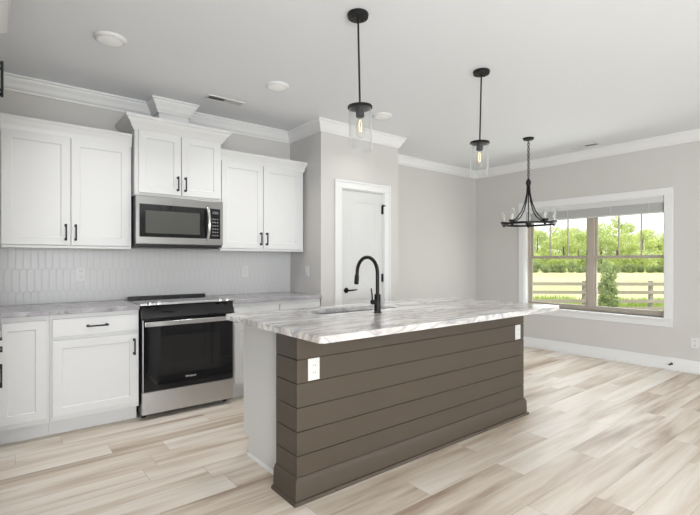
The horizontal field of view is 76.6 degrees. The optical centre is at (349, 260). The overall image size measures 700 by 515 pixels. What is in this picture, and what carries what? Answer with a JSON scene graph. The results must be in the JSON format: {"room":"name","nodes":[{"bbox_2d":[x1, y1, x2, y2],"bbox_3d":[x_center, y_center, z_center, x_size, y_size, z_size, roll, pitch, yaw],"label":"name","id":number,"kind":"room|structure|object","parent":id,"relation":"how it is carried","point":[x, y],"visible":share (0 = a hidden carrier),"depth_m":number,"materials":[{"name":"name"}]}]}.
{"room":"kitchen","nodes":[
{"label":"kitchen","id":0,"kind":"room"},
{"bbox_2d":[0,90,475,305],"bbox_3d":[-0.628,-0.100,5.242,7.100,2.740,0.140,0,0,-38],"label":"wall","id":1,"kind":"structure","parent":0,"point":[27,275],"depth_m":4.60,"materials":[{"name":"white tile"}]},
{"bbox_2d":[0,113,131,248],"bbox_3d":[-2.285,-0.585,3.599,0.874,0.970,0.378,0,0,-38],"label":"upper cabinet","id":2,"kind":"object","parent":1,"relation":"attached to","point":[63,185],"visible":1,"depth_m":3.45,"materials":[{"name":"white paint"}]},
{"bbox_2d":[76,267,85,280],"bbox_3d":[-2.316,0.112,3.810,0.074,0.118,0.009,0,0,-38],"label":"wall outlet","id":3,"kind":"object","parent":1,"relation":"attached to","point":[80,271],"visible":1,"depth_m":3.81,"materials":[{"name":"white plastic"}]},
{"bbox_2d":[115,112,231,201],"bbox_3d":[-1.612,-1.012,4.081,0.907,0.913,0.457,0,0,-38],"label":"upper cabinet","id":4,"kind":"object","parent":1,"relation":"attached to","point":[172,157],"visible":0.93,"depth_m":3.91,"materials":[{"name":"white paint"}]},
{"bbox_2d":[131,195,222,249],"bbox_3d":[-1.596,-0.334,4.056,0.754,0.439,0.499,0,0,-38],"label":"microwave","id":5,"kind":"object","parent":4,"relation":"attached to","point":[156,222],"visible":0.91,"depth_m":3.88,"materials":[{"name":"silver metal"}]},
{"bbox_2d":[242,266,247,276],"bbox_3d":[-1.125,0.112,4.752,0.074,0.118,0.009,0,0,-38],"label":"wall outlet","id":6,"kind":"object","parent":1,"relation":"attached to","point":[244,268],"visible":1,"depth_m":4.75,"materials":[{"name":"white plastic"}]},
{"bbox_2d":[219,149,306,251],"bbox_3d":[-0.951,-0.585,4.654,0.981,0.970,0.378,0,0,-38],"label":"upper cabinet","id":7,"kind":"object","parent":1,"relation":"attached to","point":[262,196],"visible":0.98,"depth_m":4.50,"materials":[{"name":"white paint"}]},
{"bbox_2d":[290,131,397,306],"bbox_3d":[-0.058,-0.100,5.214,1.121,2.740,0.630,0,0,-38],"label":"wall","id":8,"kind":"structure","parent":0,"point":[328,157],"depth_m":4.81,"materials":[{"name":"beige paint"}]},
{"bbox_2d":[305,266,308,276],"bbox_3d":[-0.468,0.112,4.819,0.011,0.118,0.074,0,0,-38],"label":"light switch","id":9,"kind":"object","parent":8,"relation":"attached to","point":[306,267],"visible":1,"depth_m":4.81,"materials":[{"name":"white plastic"}]},
{"bbox_2d":[334,178,390,304],"bbox_3d":[0.133,0.196,4.993,0.808,2.148,0.153,0,0,-38],"label":"door","id":10,"kind":"structure","parent":8,"relation":"in","point":[358,213],"depth_m":4.96,"materials":[{"name":"white paint"}]},
{"bbox_2d":[0,0,699,169],"bbox_3d":[2.804,-1.520,0.905,7.100,0.100,11.240,0,0,-38],"label":"ceiling","id":11,"kind":"structure","parent":0,"point":[564,74],"depth_m":3.25,"materials":[{"name":"paint"}]},
{"bbox_2d":[93,31,126,47],"bbox_3d":[-1.581,-1.456,2.925,0.196,0.026,0.196,0,0,-38],"label":"recessed light","id":12,"kind":"object","parent":11,"relation":"in","point":[111,39],"visible":1,"depth_m":2.89,"materials":[{"name":"white plastic"}]},
{"bbox_2d":[204,94,244,106],"bbox_3d":[-1.145,-1.466,4.050,0.350,0.008,0.124,0,0,-38],"label":"ceiling vent","id":13,"kind":"object","parent":11,"relation":"in","point":[209,96],"visible":1,"depth_m":4.04,"materials":[{"name":"white plastic"}]},
{"bbox_2d":[265,81,288,91],"bbox_3d":[-0.611,-1.456,3.712,0.196,0.026,0.196,0,0,-38],"label":"recessed light","id":14,"kind":"object","parent":11,"relation":"in","point":[277,86],"visible":1,"depth_m":3.67,"materials":[{"name":"white plastic"}]},
{"bbox_2d":[347,8,371,139],"bbox_3d":[0.059,-1.062,2.636,0.148,0.816,0.148,0,0,-38],"label":"pendant light","id":15,"kind":"object","parent":11,"relation":"hanging from","point":[357,15],"visible":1,"depth_m":2.62,"materials":[{"name":"black metal"}]},
{"bbox_2d":[356,108,363,118],"bbox_3d":[0.060,-0.879,2.636,0.050,0.050,0.050,-1,0,-38],"label":"socket","id":16,"kind":"object","parent":15,"relation":"attached to","point":[359,111],"depth_m":2.62,"materials":[{"name":"black metal"}]},
{"bbox_2d":[373,112,391,119],"bbox_3d":[0.326,-1.456,4.472,0.196,0.026,0.196,0,0,-38],"label":"recessed light","id":17,"kind":"object","parent":11,"relation":"in","point":[381,115],"visible":1,"depth_m":4.43,"materials":[{"name":"white plastic"}]},
{"bbox_2d":[470,68,489,163],"bbox_3d":[1.004,-1.062,3.430,0.149,0.816,0.148,0,0,-38],"label":"pendant light","id":18,"kind":"object","parent":11,"relation":"hanging from","point":[480,72],"visible":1,"depth_m":3.42,"materials":[{"name":"black metal"}]},
{"bbox_2d":[476,143,482,150],"bbox_3d":[1.004,-0.879,3.429,0.050,0.050,0.050,1,0,-38],"label":"socket","id":19,"kind":"object","parent":18,"relation":"attached to","point":[479,146],"depth_m":3.41,"materials":[{"name":"black metal"}]},
{"bbox_2d":[501,137,556,227],"bbox_3d":[2.116,-0.944,5.295,0.634,1.052,0.636,0,0,-38],"label":"chandelier","id":20,"kind":"object","parent":11,"relation":"hanging from","point":[544,220],"visible":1,"depth_m":5.28,"materials":[{"name":"black metal"}]},
{"bbox_2d":[568,142,600,149],"bbox_3d":[2.993,-1.466,5.658,0.124,0.008,0.350,0,0,-38],"label":"ceiling vent","id":21,"kind":"object","parent":11,"relation":"in","point":[596,143],"visible":1,"depth_m":5.66,"materials":[{"name":"white plastic"}]},
{"bbox_2d":[0,346,699,514],"bbox_3d":[2.804,1.310,0.905,7.100,0.080,11.240,0,0,-38],"label":"floor","id":22,"kind":"structure","parent":0,"point":[597,436],"depth_m":2.74,"materials":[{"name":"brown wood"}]},
{"bbox_2d":[0,337,2,387],"bbox_3d":[-2.303,0.828,2.408,0.650,0.884,0.945,0,0,-38],"label":"base cabinet","id":23,"kind":"object","parent":22,"relation":"on","point":[1,347],"visible":0.94,"depth_m":2.57,"materials":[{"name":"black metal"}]},
{"bbox_2d":[0,300,139,336],"bbox_3d":[-2.164,0.368,2.924,1.510,0.036,1.587,0,0,-38],"label":"countertop","id":24,"kind":"structure","parent":23,"relation":"on","point":[25,310],"depth_m":3.33,"materials":[{"name":"grey stone"}]},
{"bbox_2d":[0,0,10,96],"bbox_3d":[-1.686,0.025,1.653,0.680,2.490,1.157,0,0,-38],"label":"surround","id":25,"kind":"object","parent":22,"relation":"on","point":[5,5],"visible":1,"depth_m":2.08,"materials":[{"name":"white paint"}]},
{"bbox_2d":[0,315,48,444],"bbox_3d":[-2.455,0.828,3.309,0.300,0.884,0.637,0,0,-38],"label":"base cabinet","id":26,"kind":"object","parent":22,"relation":"on","point":[24,358],"visible":0.95,"depth_m":3.08,"materials":[{"name":"white paint"}]},
{"bbox_2d":[48,310,138,434],"bbox_3d":[-2.093,0.828,3.572,0.592,0.884,0.674,0,0,-38],"label":"base cabinet","id":27,"kind":"object","parent":22,"relation":"on","point":[94,357],"visible":0.97,"depth_m":3.33,"materials":[{"name":"white paint"}]},
{"bbox_2d":[124,293,233,417],"bbox_3d":[-1.529,0.797,3.967,0.781,0.946,0.721,0,0,-38],"label":"range","id":28,"kind":"object","parent":22,"relation":"on","point":[186,341],"visible":0.99,"depth_m":3.71,"materials":[{"name":"black metal"}]},
{"bbox_2d":[124,295,233,306],"bbox_3d":[-1.540,0.352,3.981,0.781,0.024,0.605,0,0,-38],"label":"cooktop","id":29,"kind":"object","parent":28,"relation":"in","point":[164,300],"depth_m":3.88,"materials":[{"name":"black glass"}]},
{"bbox_2d":[233,298,319,397],"bbox_3d":[-0.866,0.828,4.543,0.970,0.884,0.674,0,0,-38],"label":"base cabinet","id":30,"kind":"object","parent":22,"relation":"on","point":[238,379],"visible":0.09,"depth_m":4.09,"materials":[{"name":"white paint"}]},
{"bbox_2d":[210,291,321,303],"bbox_3d":[-0.870,0.368,4.548,0.975,0.036,0.644,0,0,-38],"label":"countertop","id":31,"kind":"structure","parent":30,"relation":"on","point":[270,296],"depth_m":4.39,"materials":[{"name":"grey stone"}]},
{"bbox_2d":[244,316,528,507],"bbox_3d":[0.344,0.828,3.303,2.258,0.884,0.835,0,0,-38],"label":"kitchen island","id":32,"kind":"object","parent":22,"relation":"on","point":[377,405],"visible":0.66,"depth_m":2.73,"materials":[{"name":"brown paint"}]},
{"bbox_2d":[308,357,319,380],"bbox_3d":[-0.194,0.581,2.381,0.074,0.118,0.009,0,0,-38],"label":"wall outlet","id":33,"kind":"object","parent":32,"relation":"attached to","point":[313,363],"visible":1,"depth_m":2.38,"materials":[{"name":"white plastic"}]},
{"bbox_2d":[312,363,316,375],"bbox_3d":[-0.192,0.581,2.379,0.033,0.066,0.002,0,0,-38],"label":"receptacle","id":34,"kind":"object","parent":33,"relation":"attached to","point":[314,365],"depth_m":2.38,"materials":[{"name":"white plastic"}]},
{"bbox_2d":[226,297,558,343],"bbox_3d":[0.409,0.368,3.195,2.274,0.036,1.120,0,0,-38],"label":"island countertop","id":35,"kind":"structure","parent":32,"relation":"on","point":[311,324],"depth_m":2.83,"materials":[{"name":"white stone"}]},
{"bbox_2d":[325,309,373,313],"bbox_3d":[0.002,0.497,3.221,0.764,0.223,0.324,0,0,-38],"label":"sink","id":36,"kind":"object","parent":35,"relation":"in","point":[369,309],"visible":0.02,"depth_m":3.40,"materials":[{"name":"metal"}]},
{"bbox_2d":[354,256,381,312],"bbox_3d":[0.105,0.156,3.066,0.091,0.388,0.269,0,0,-38],"label":"kitchen faucet","id":37,"kind":"object","parent":35,"relation":"on","point":[377,297],"visible":1,"depth_m":2.98,"materials":[{"name":"black metal"}]},
{"bbox_2d":[515,324,519,339],"bbox_3d":[1.372,0.581,3.620,0.074,0.118,0.009,0,0,-38],"label":"wall outlet","id":38,"kind":"object","parent":32,"relation":"attached to","point":[517,327],"visible":1,"depth_m":3.61,"materials":[{"name":"white plastic"}]},
{"bbox_2d":[476,141,699,361],"bbox_3d":[5.529,-0.100,3.061,0.150,2.740,10.940,0,0,-38],"label":"wall","id":39,"kind":"structure","parent":0,"point":[677,166],"depth_m":5.77,"materials":[{"name":"beige paint"}]},
{"bbox_2d":[4,72,699,178],"bbox_3d":[2.804,-1.411,0.905,6.800,0.118,10.940,0,0,-38],"label":"trim","id":40,"kind":"structure","parent":39,"relation":"attached to","point":[154,104],"depth_m":4.76,"materials":[{"name":"white paint"}]},
{"bbox_2d":[519,187,673,327],"bbox_3d":[3.196,-0.044,5.961,0.200,1.638,1.970,0,0,-38],"label":"window","id":41,"kind":"structure","parent":39,"relation":"in","point":[664,318],"depth_m":5.92,"materials":[{"name":"white paint"}]},
{"bbox_2d":[526,197,663,220],"bbox_3d":[3.187,-0.668,5.942,0.060,0.182,1.747,0,0,-38],"label":"window blind","id":42,"kind":"object","parent":41,"relation":"attached to","point":[645,207],"visible":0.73,"depth_m":5.77,"materials":[{"name":"white"}]},
{"bbox_2d":[524,336,699,374],"bbox_3d":[3.133,1.199,3.907,2.558,0.142,6.640,0,0,-38],"label":"baseboard","id":43,"kind":"structure","parent":39,"relation":"attached to","point":[682,365],"depth_m":5.61,"materials":[{"name":"white paint"}]},
{"bbox_2d":[691,337,698,348],"bbox_3d":[3.893,0.925,4.999,0.009,0.118,0.074,0,0,-38],"label":"wall outlet","id":44,"kind":"object","parent":39,"relation":"attached to","point":[694,341],"visible":1,"depth_m":5.00,"materials":[{"name":"white plastic"}]},
{"label":"outside","id":45,"kind":"structure","parent":0,"visible":0},
{"bbox_2d":[533,265,663,310],"bbox_3d":[73.406,1.920,121.833,253.680,0.100,420.000,0,0,-38],"label":"ground","id":46,"kind":"structure","parent":45,"point":[539,276],"depth_m":42.49,"materials":[{"name":"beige plant"}]},
{"bbox_2d":[533,230,541,263],"bbox_3d":[30.251,-2.486,76.429,5.430,8.724,5.248,0,0,33],"label":"tree","id":47,"kind":"object","parent":46,"relation":"on","point":[534,260],"visible":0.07,"depth_m":74.99,"materials":[{"name":"green plant"}]},
{"bbox_2d":[534,261,540,272],"bbox_3d":[30.258,0.979,72.081,2.016,2.064,1.528,0,0,-28],"label":"bush","id":48,"kind":"object","parent":46,"relation":"on","point":[538,265],"visible":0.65,"depth_m":71.83,"materials":[{"name":"green plant"}]},
{"bbox_2d":[534,230,552,267],"bbox_3d":[34.551,-1.994,82.475,5.720,7.740,5.616,0,0,38],"label":"tree","id":49,"kind":"object","parent":46,"relation":"on","point":[544,262],"visible":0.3,"depth_m":81.93,"materials":[{"name":"green plant"}]},
{"bbox_2d":[540,265,551,272],"bbox_3d":[30.917,1.334,70.215,1.833,1.424,1.507,0,0,-4],"label":"bush","id":50,"kind":"object","parent":46,"relation":"on","point":[545,269],"visible":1,"depth_m":69.98,"materials":[{"name":"green plant"}]},
{"bbox_2d":[538,235,559,264],"bbox_3d":[39.805,-1.618,88.573,4.790,7.307,4.878,0,0,-39],"label":"tree","id":51,"kind":"object","parent":46,"relation":"on","point":[554,241],"visible":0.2,"depth_m":87.67,"materials":[{"name":"green plant"}]},
{"bbox_2d":[538,226,562,255],"bbox_3d":[46.889,-3.133,103.880,6.430,10.322,7.038,0,0,-40],"label":"tree","id":52,"kind":"object","parent":46,"relation":"on","point":[556,229],"visible":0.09,"depth_m":103.30,"materials":[{"name":"green plant"}]},
{"bbox_2d":[549,263,559,272],"bbox_3d":[33.205,1.261,72.117,2.039,1.766,1.465,0,0,1],"label":"bush","id":53,"kind":"object","parent":46,"relation":"on","point":[551,265],"visible":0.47,"depth_m":71.89,"materials":[{"name":"green plant"}]},
{"bbox_2d":[553,264,566,272],"bbox_3d":[33.253,1.241,70.210,2.085,1.714,1.456,0,0,32],"label":"bush","id":54,"kind":"object","parent":46,"relation":"on","point":[561,268],"visible":0.99,"depth_m":70.00,"materials":[{"name":"green plant"}]},
{"bbox_2d":[546,227,580,270],"bbox_3d":[36.701,-1.952,76.473,5.295,7.886,5.795,0,0,-6],"label":"tree","id":55,"kind":"object","parent":46,"relation":"on","point":[563,241],"visible":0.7,"depth_m":75.47,"materials":[{"name":"green plant"}]},
{"bbox_2d":[567,261,575,272],"bbox_3d":[36.082,0.990,72.062,1.528,2.039,2.016,0,0,42],"label":"bush","id":56,"kind":"object","parent":46,"relation":"on","point":[571,267],"visible":1,"depth_m":71.85,"materials":[{"name":"green plant"}]},
{"bbox_2d":[557,229,586,255],"bbox_3d":[48.724,-2.621,96.764,6.057,8.996,6.169,0,0,0],"label":"tree","id":57,"kind":"object","parent":46,"relation":"on","point":[559,252],"visible":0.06,"depth_m":97.38,"materials":[{"name":"green plant"}]},
{"bbox_2d":[564,226,586,265],"bbox_3d":[42.387,-2.353,82.423,5.264,8.457,5.088,0,0,16],"label":"tree","id":58,"kind":"object","parent":46,"relation":"on","point":[578,231],"visible":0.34,"depth_m":81.70,"materials":[{"name":"green plant"}]},
{"bbox_2d":[574,265,584,272],"bbox_3d":[36.495,1.317,70.252,1.833,1.468,1.507,0,0,-40],"label":"bush","id":59,"kind":"object","parent":46,"relation":"on","point":[579,269],"visible":0.98,"depth_m":69.91,"materials":[{"name":"green plant"}]},
{"bbox_2d":[579,232,603,261],"bbox_3d":[47.623,-2.107,88.807,5.888,7.967,5.782,0,0,-39],"label":"tree","id":60,"kind":"object","parent":46,"relation":"on","point":[583,241],"visible":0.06,"depth_m":88.54,"materials":[{"name":"green plant"}]},
{"bbox_2d":[582,222,608,259],"bbox_3d":[57.544,-3.524,104.512,6.873,11.300,6.999,0,0,20],"label":"tree","id":61,"kind":"object","parent":46,"relation":"on","point":[599,225],"visible":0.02,"depth_m":103.25,"materials":[{"name":"green plant"}]},
{"bbox_2d":[533,281,663,309],"bbox_3d":[9.923,1.300,16.433,16.924,1.140,0.193,0,0,3],"label":"fence","id":62,"kind":"object","parent":46,"relation":"on","point":[650,284],"visible":0.26,"depth_m":16.38,"materials":[{"name":"brown wood"}]},
{"bbox_2d":[533,294,663,306],"bbox_3d":[10.596,1.633,18.401,8.937,0.475,3.492,0,0,0],"label":"grass","id":63,"kind":"structure","parent":46,"relation":"on","point":[541,295],"depth_m":18.21,"materials":[{"name":"plant"}]},
{"bbox_2d":[597,262,601,272],"bbox_3d":[39.025,1.161,70.216,2.085,1.933,1.456,0,0,16],"label":"bush","id":64,"kind":"object","parent":46,"relation":"on","point":[599,268],"visible":0.29,"depth_m":69.95,"materials":[{"name":"green plant"}]},
{"bbox_2d":[583,227,617,271],"bbox_3d":[43.018,-1.921,76.487,5.302,7.943,5.207,0,0,38],"label":"tree","id":65,"kind":"object","parent":46,"relation":"on","point":[602,237],"visible":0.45,"depth_m":75.44,"materials":[{"name":"green plant"}]},
{"bbox_2d":[601,261,608,267],"bbox_3d":[41.464,0.959,72.165,1.528,2.111,2.016,0,0,-10],"label":"bush","id":66,"kind":"object","parent":46,"relation":"on","point":[604,263],"visible":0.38,"depth_m":71.69,"materials":[{"name":"green plant"}]},
{"bbox_2d":[597,263,621,307],"bbox_3d":[9.126,0.979,15.723,0.824,1.832,0.779,0,0,11],"label":"shrub","id":67,"kind":"object","parent":46,"relation":"on","point":[607,295],"visible":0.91,"depth_m":15.57,"materials":[{"name":"green plant"}]},
{"bbox_2d":[610,265,620,272],"bbox_3d":[41.944,1.303,70.260,1.833,1.507,1.507,0,0,22],"label":"bush","id":68,"kind":"object","parent":46,"relation":"on","point":[616,268],"visible":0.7,"depth_m":69.79,"materials":[{"name":"green plant"}]},
{"bbox_2d":[604,229,634,266],"bbox_3d":[49.974,-2.067,82.461,5.454,8.123,5.969,0,0,21],"label":"tree","id":69,"kind":"object","parent":46,"relation":"on","point":[620,261],"visible":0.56,"depth_m":82.00,"materials":[{"name":"green plant"}]},
{"bbox_2d":[602,216,636,254],"bbox_3d":[59.425,-4.117,96.916,6.924,11.989,6.692,0,0,-33],"label":"tree","id":70,"kind":"object","parent":46,"relation":"on","point":[631,227],"visible":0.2,"depth_m":96.55,"materials":[{"name":"green plant"}]},
{"bbox_2d":[619,264,629,272],"bbox_3d":[44.678,1.316,72.111,2.039,1.608,1.465,0,0,40],"label":"bush","id":71,"kind":"object","parent":46,"relation":"on","point":[622,267],"visible":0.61,"depth_m":71.99,"materials":[{"name":"green plant"}]},
{"bbox_2d":[625,263,636,272],"bbox_3d":[44.469,1.221,70.147,2.085,1.768,1.456,0,0,-7],"label":"bush","id":72,"kind":"object","parent":46,"relation":"on","point":[629,267],"visible":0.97,"depth_m":69.90,"materials":[{"name":"green plant"}]},
{"bbox_2d":[620,228,644,253],"bbox_3d":[55.790,-2.398,88.456,5.141,8.546,5.319,0,0,37],"label":"tree","id":73,"kind":"object","parent":46,"relation":"on","point":[625,232],"visible":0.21,"depth_m":88.04,"materials":[{"name":"green plant"}]},
{"bbox_2d":[635,264,644,272],"bbox_3d":[47.194,1.200,72.137,1.528,1.552,2.016,0,0,44],"label":"bush","id":74,"kind":"object","parent":46,"relation":"on","point":[639,268],"visible":0.93,"depth_m":71.77,"materials":[{"name":"green plant"}]},
{"bbox_2d":[624,228,662,271],"bbox_3d":[50.217,-1.918,76.571,5.506,7.588,5.608,0,0,-33],"label":"tree","id":75,"kind":"object","parent":46,"relation":"on","point":[634,246],"visible":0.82,"depth_m":75.95,"materials":[{"name":"green plant"}]},
{"bbox_2d":[634,233,657,265],"bbox_3d":[69.282,-2.517,103.603,5.692,9.190,5.590,0,0,-25],"label":"tree","id":76,"kind":"object","parent":46,"relation":"on","point":[645,249],"visible":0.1,"depth_m":102.75,"materials":[{"name":"green plant"}]},
{"bbox_2d":[645,265,656,272],"bbox_3d":[47.729,1.303,70.100,1.507,1.508,1.833,0,0,-36],"label":"bush","id":77,"kind":"object","parent":46,"relation":"on","point":[651,268],"visible":0.98,"depth_m":69.88,"materials":[{"name":"green plant"}]},
{"bbox_2d":[644,232,663,266],"bbox_3d":[57.667,-1.694,82.732,4.984,7.466,4.894,0,0,2],"label":"tree","id":78,"kind":"object","parent":46,"relation":"on","point":[661,260],"visible":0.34,"depth_m":82.20,"materials":[{"name":"green plant"}]},
{"bbox_2d":[655,265,663,272],"bbox_3d":[50.387,1.309,72.082,2.039,1.627,1.465,0,0,-15],"label":"bush","id":79,"kind":"object","parent":46,"relation":"on","point":[659,270],"visible":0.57,"depth_m":71.78,"materials":[{"name":"green plant"}]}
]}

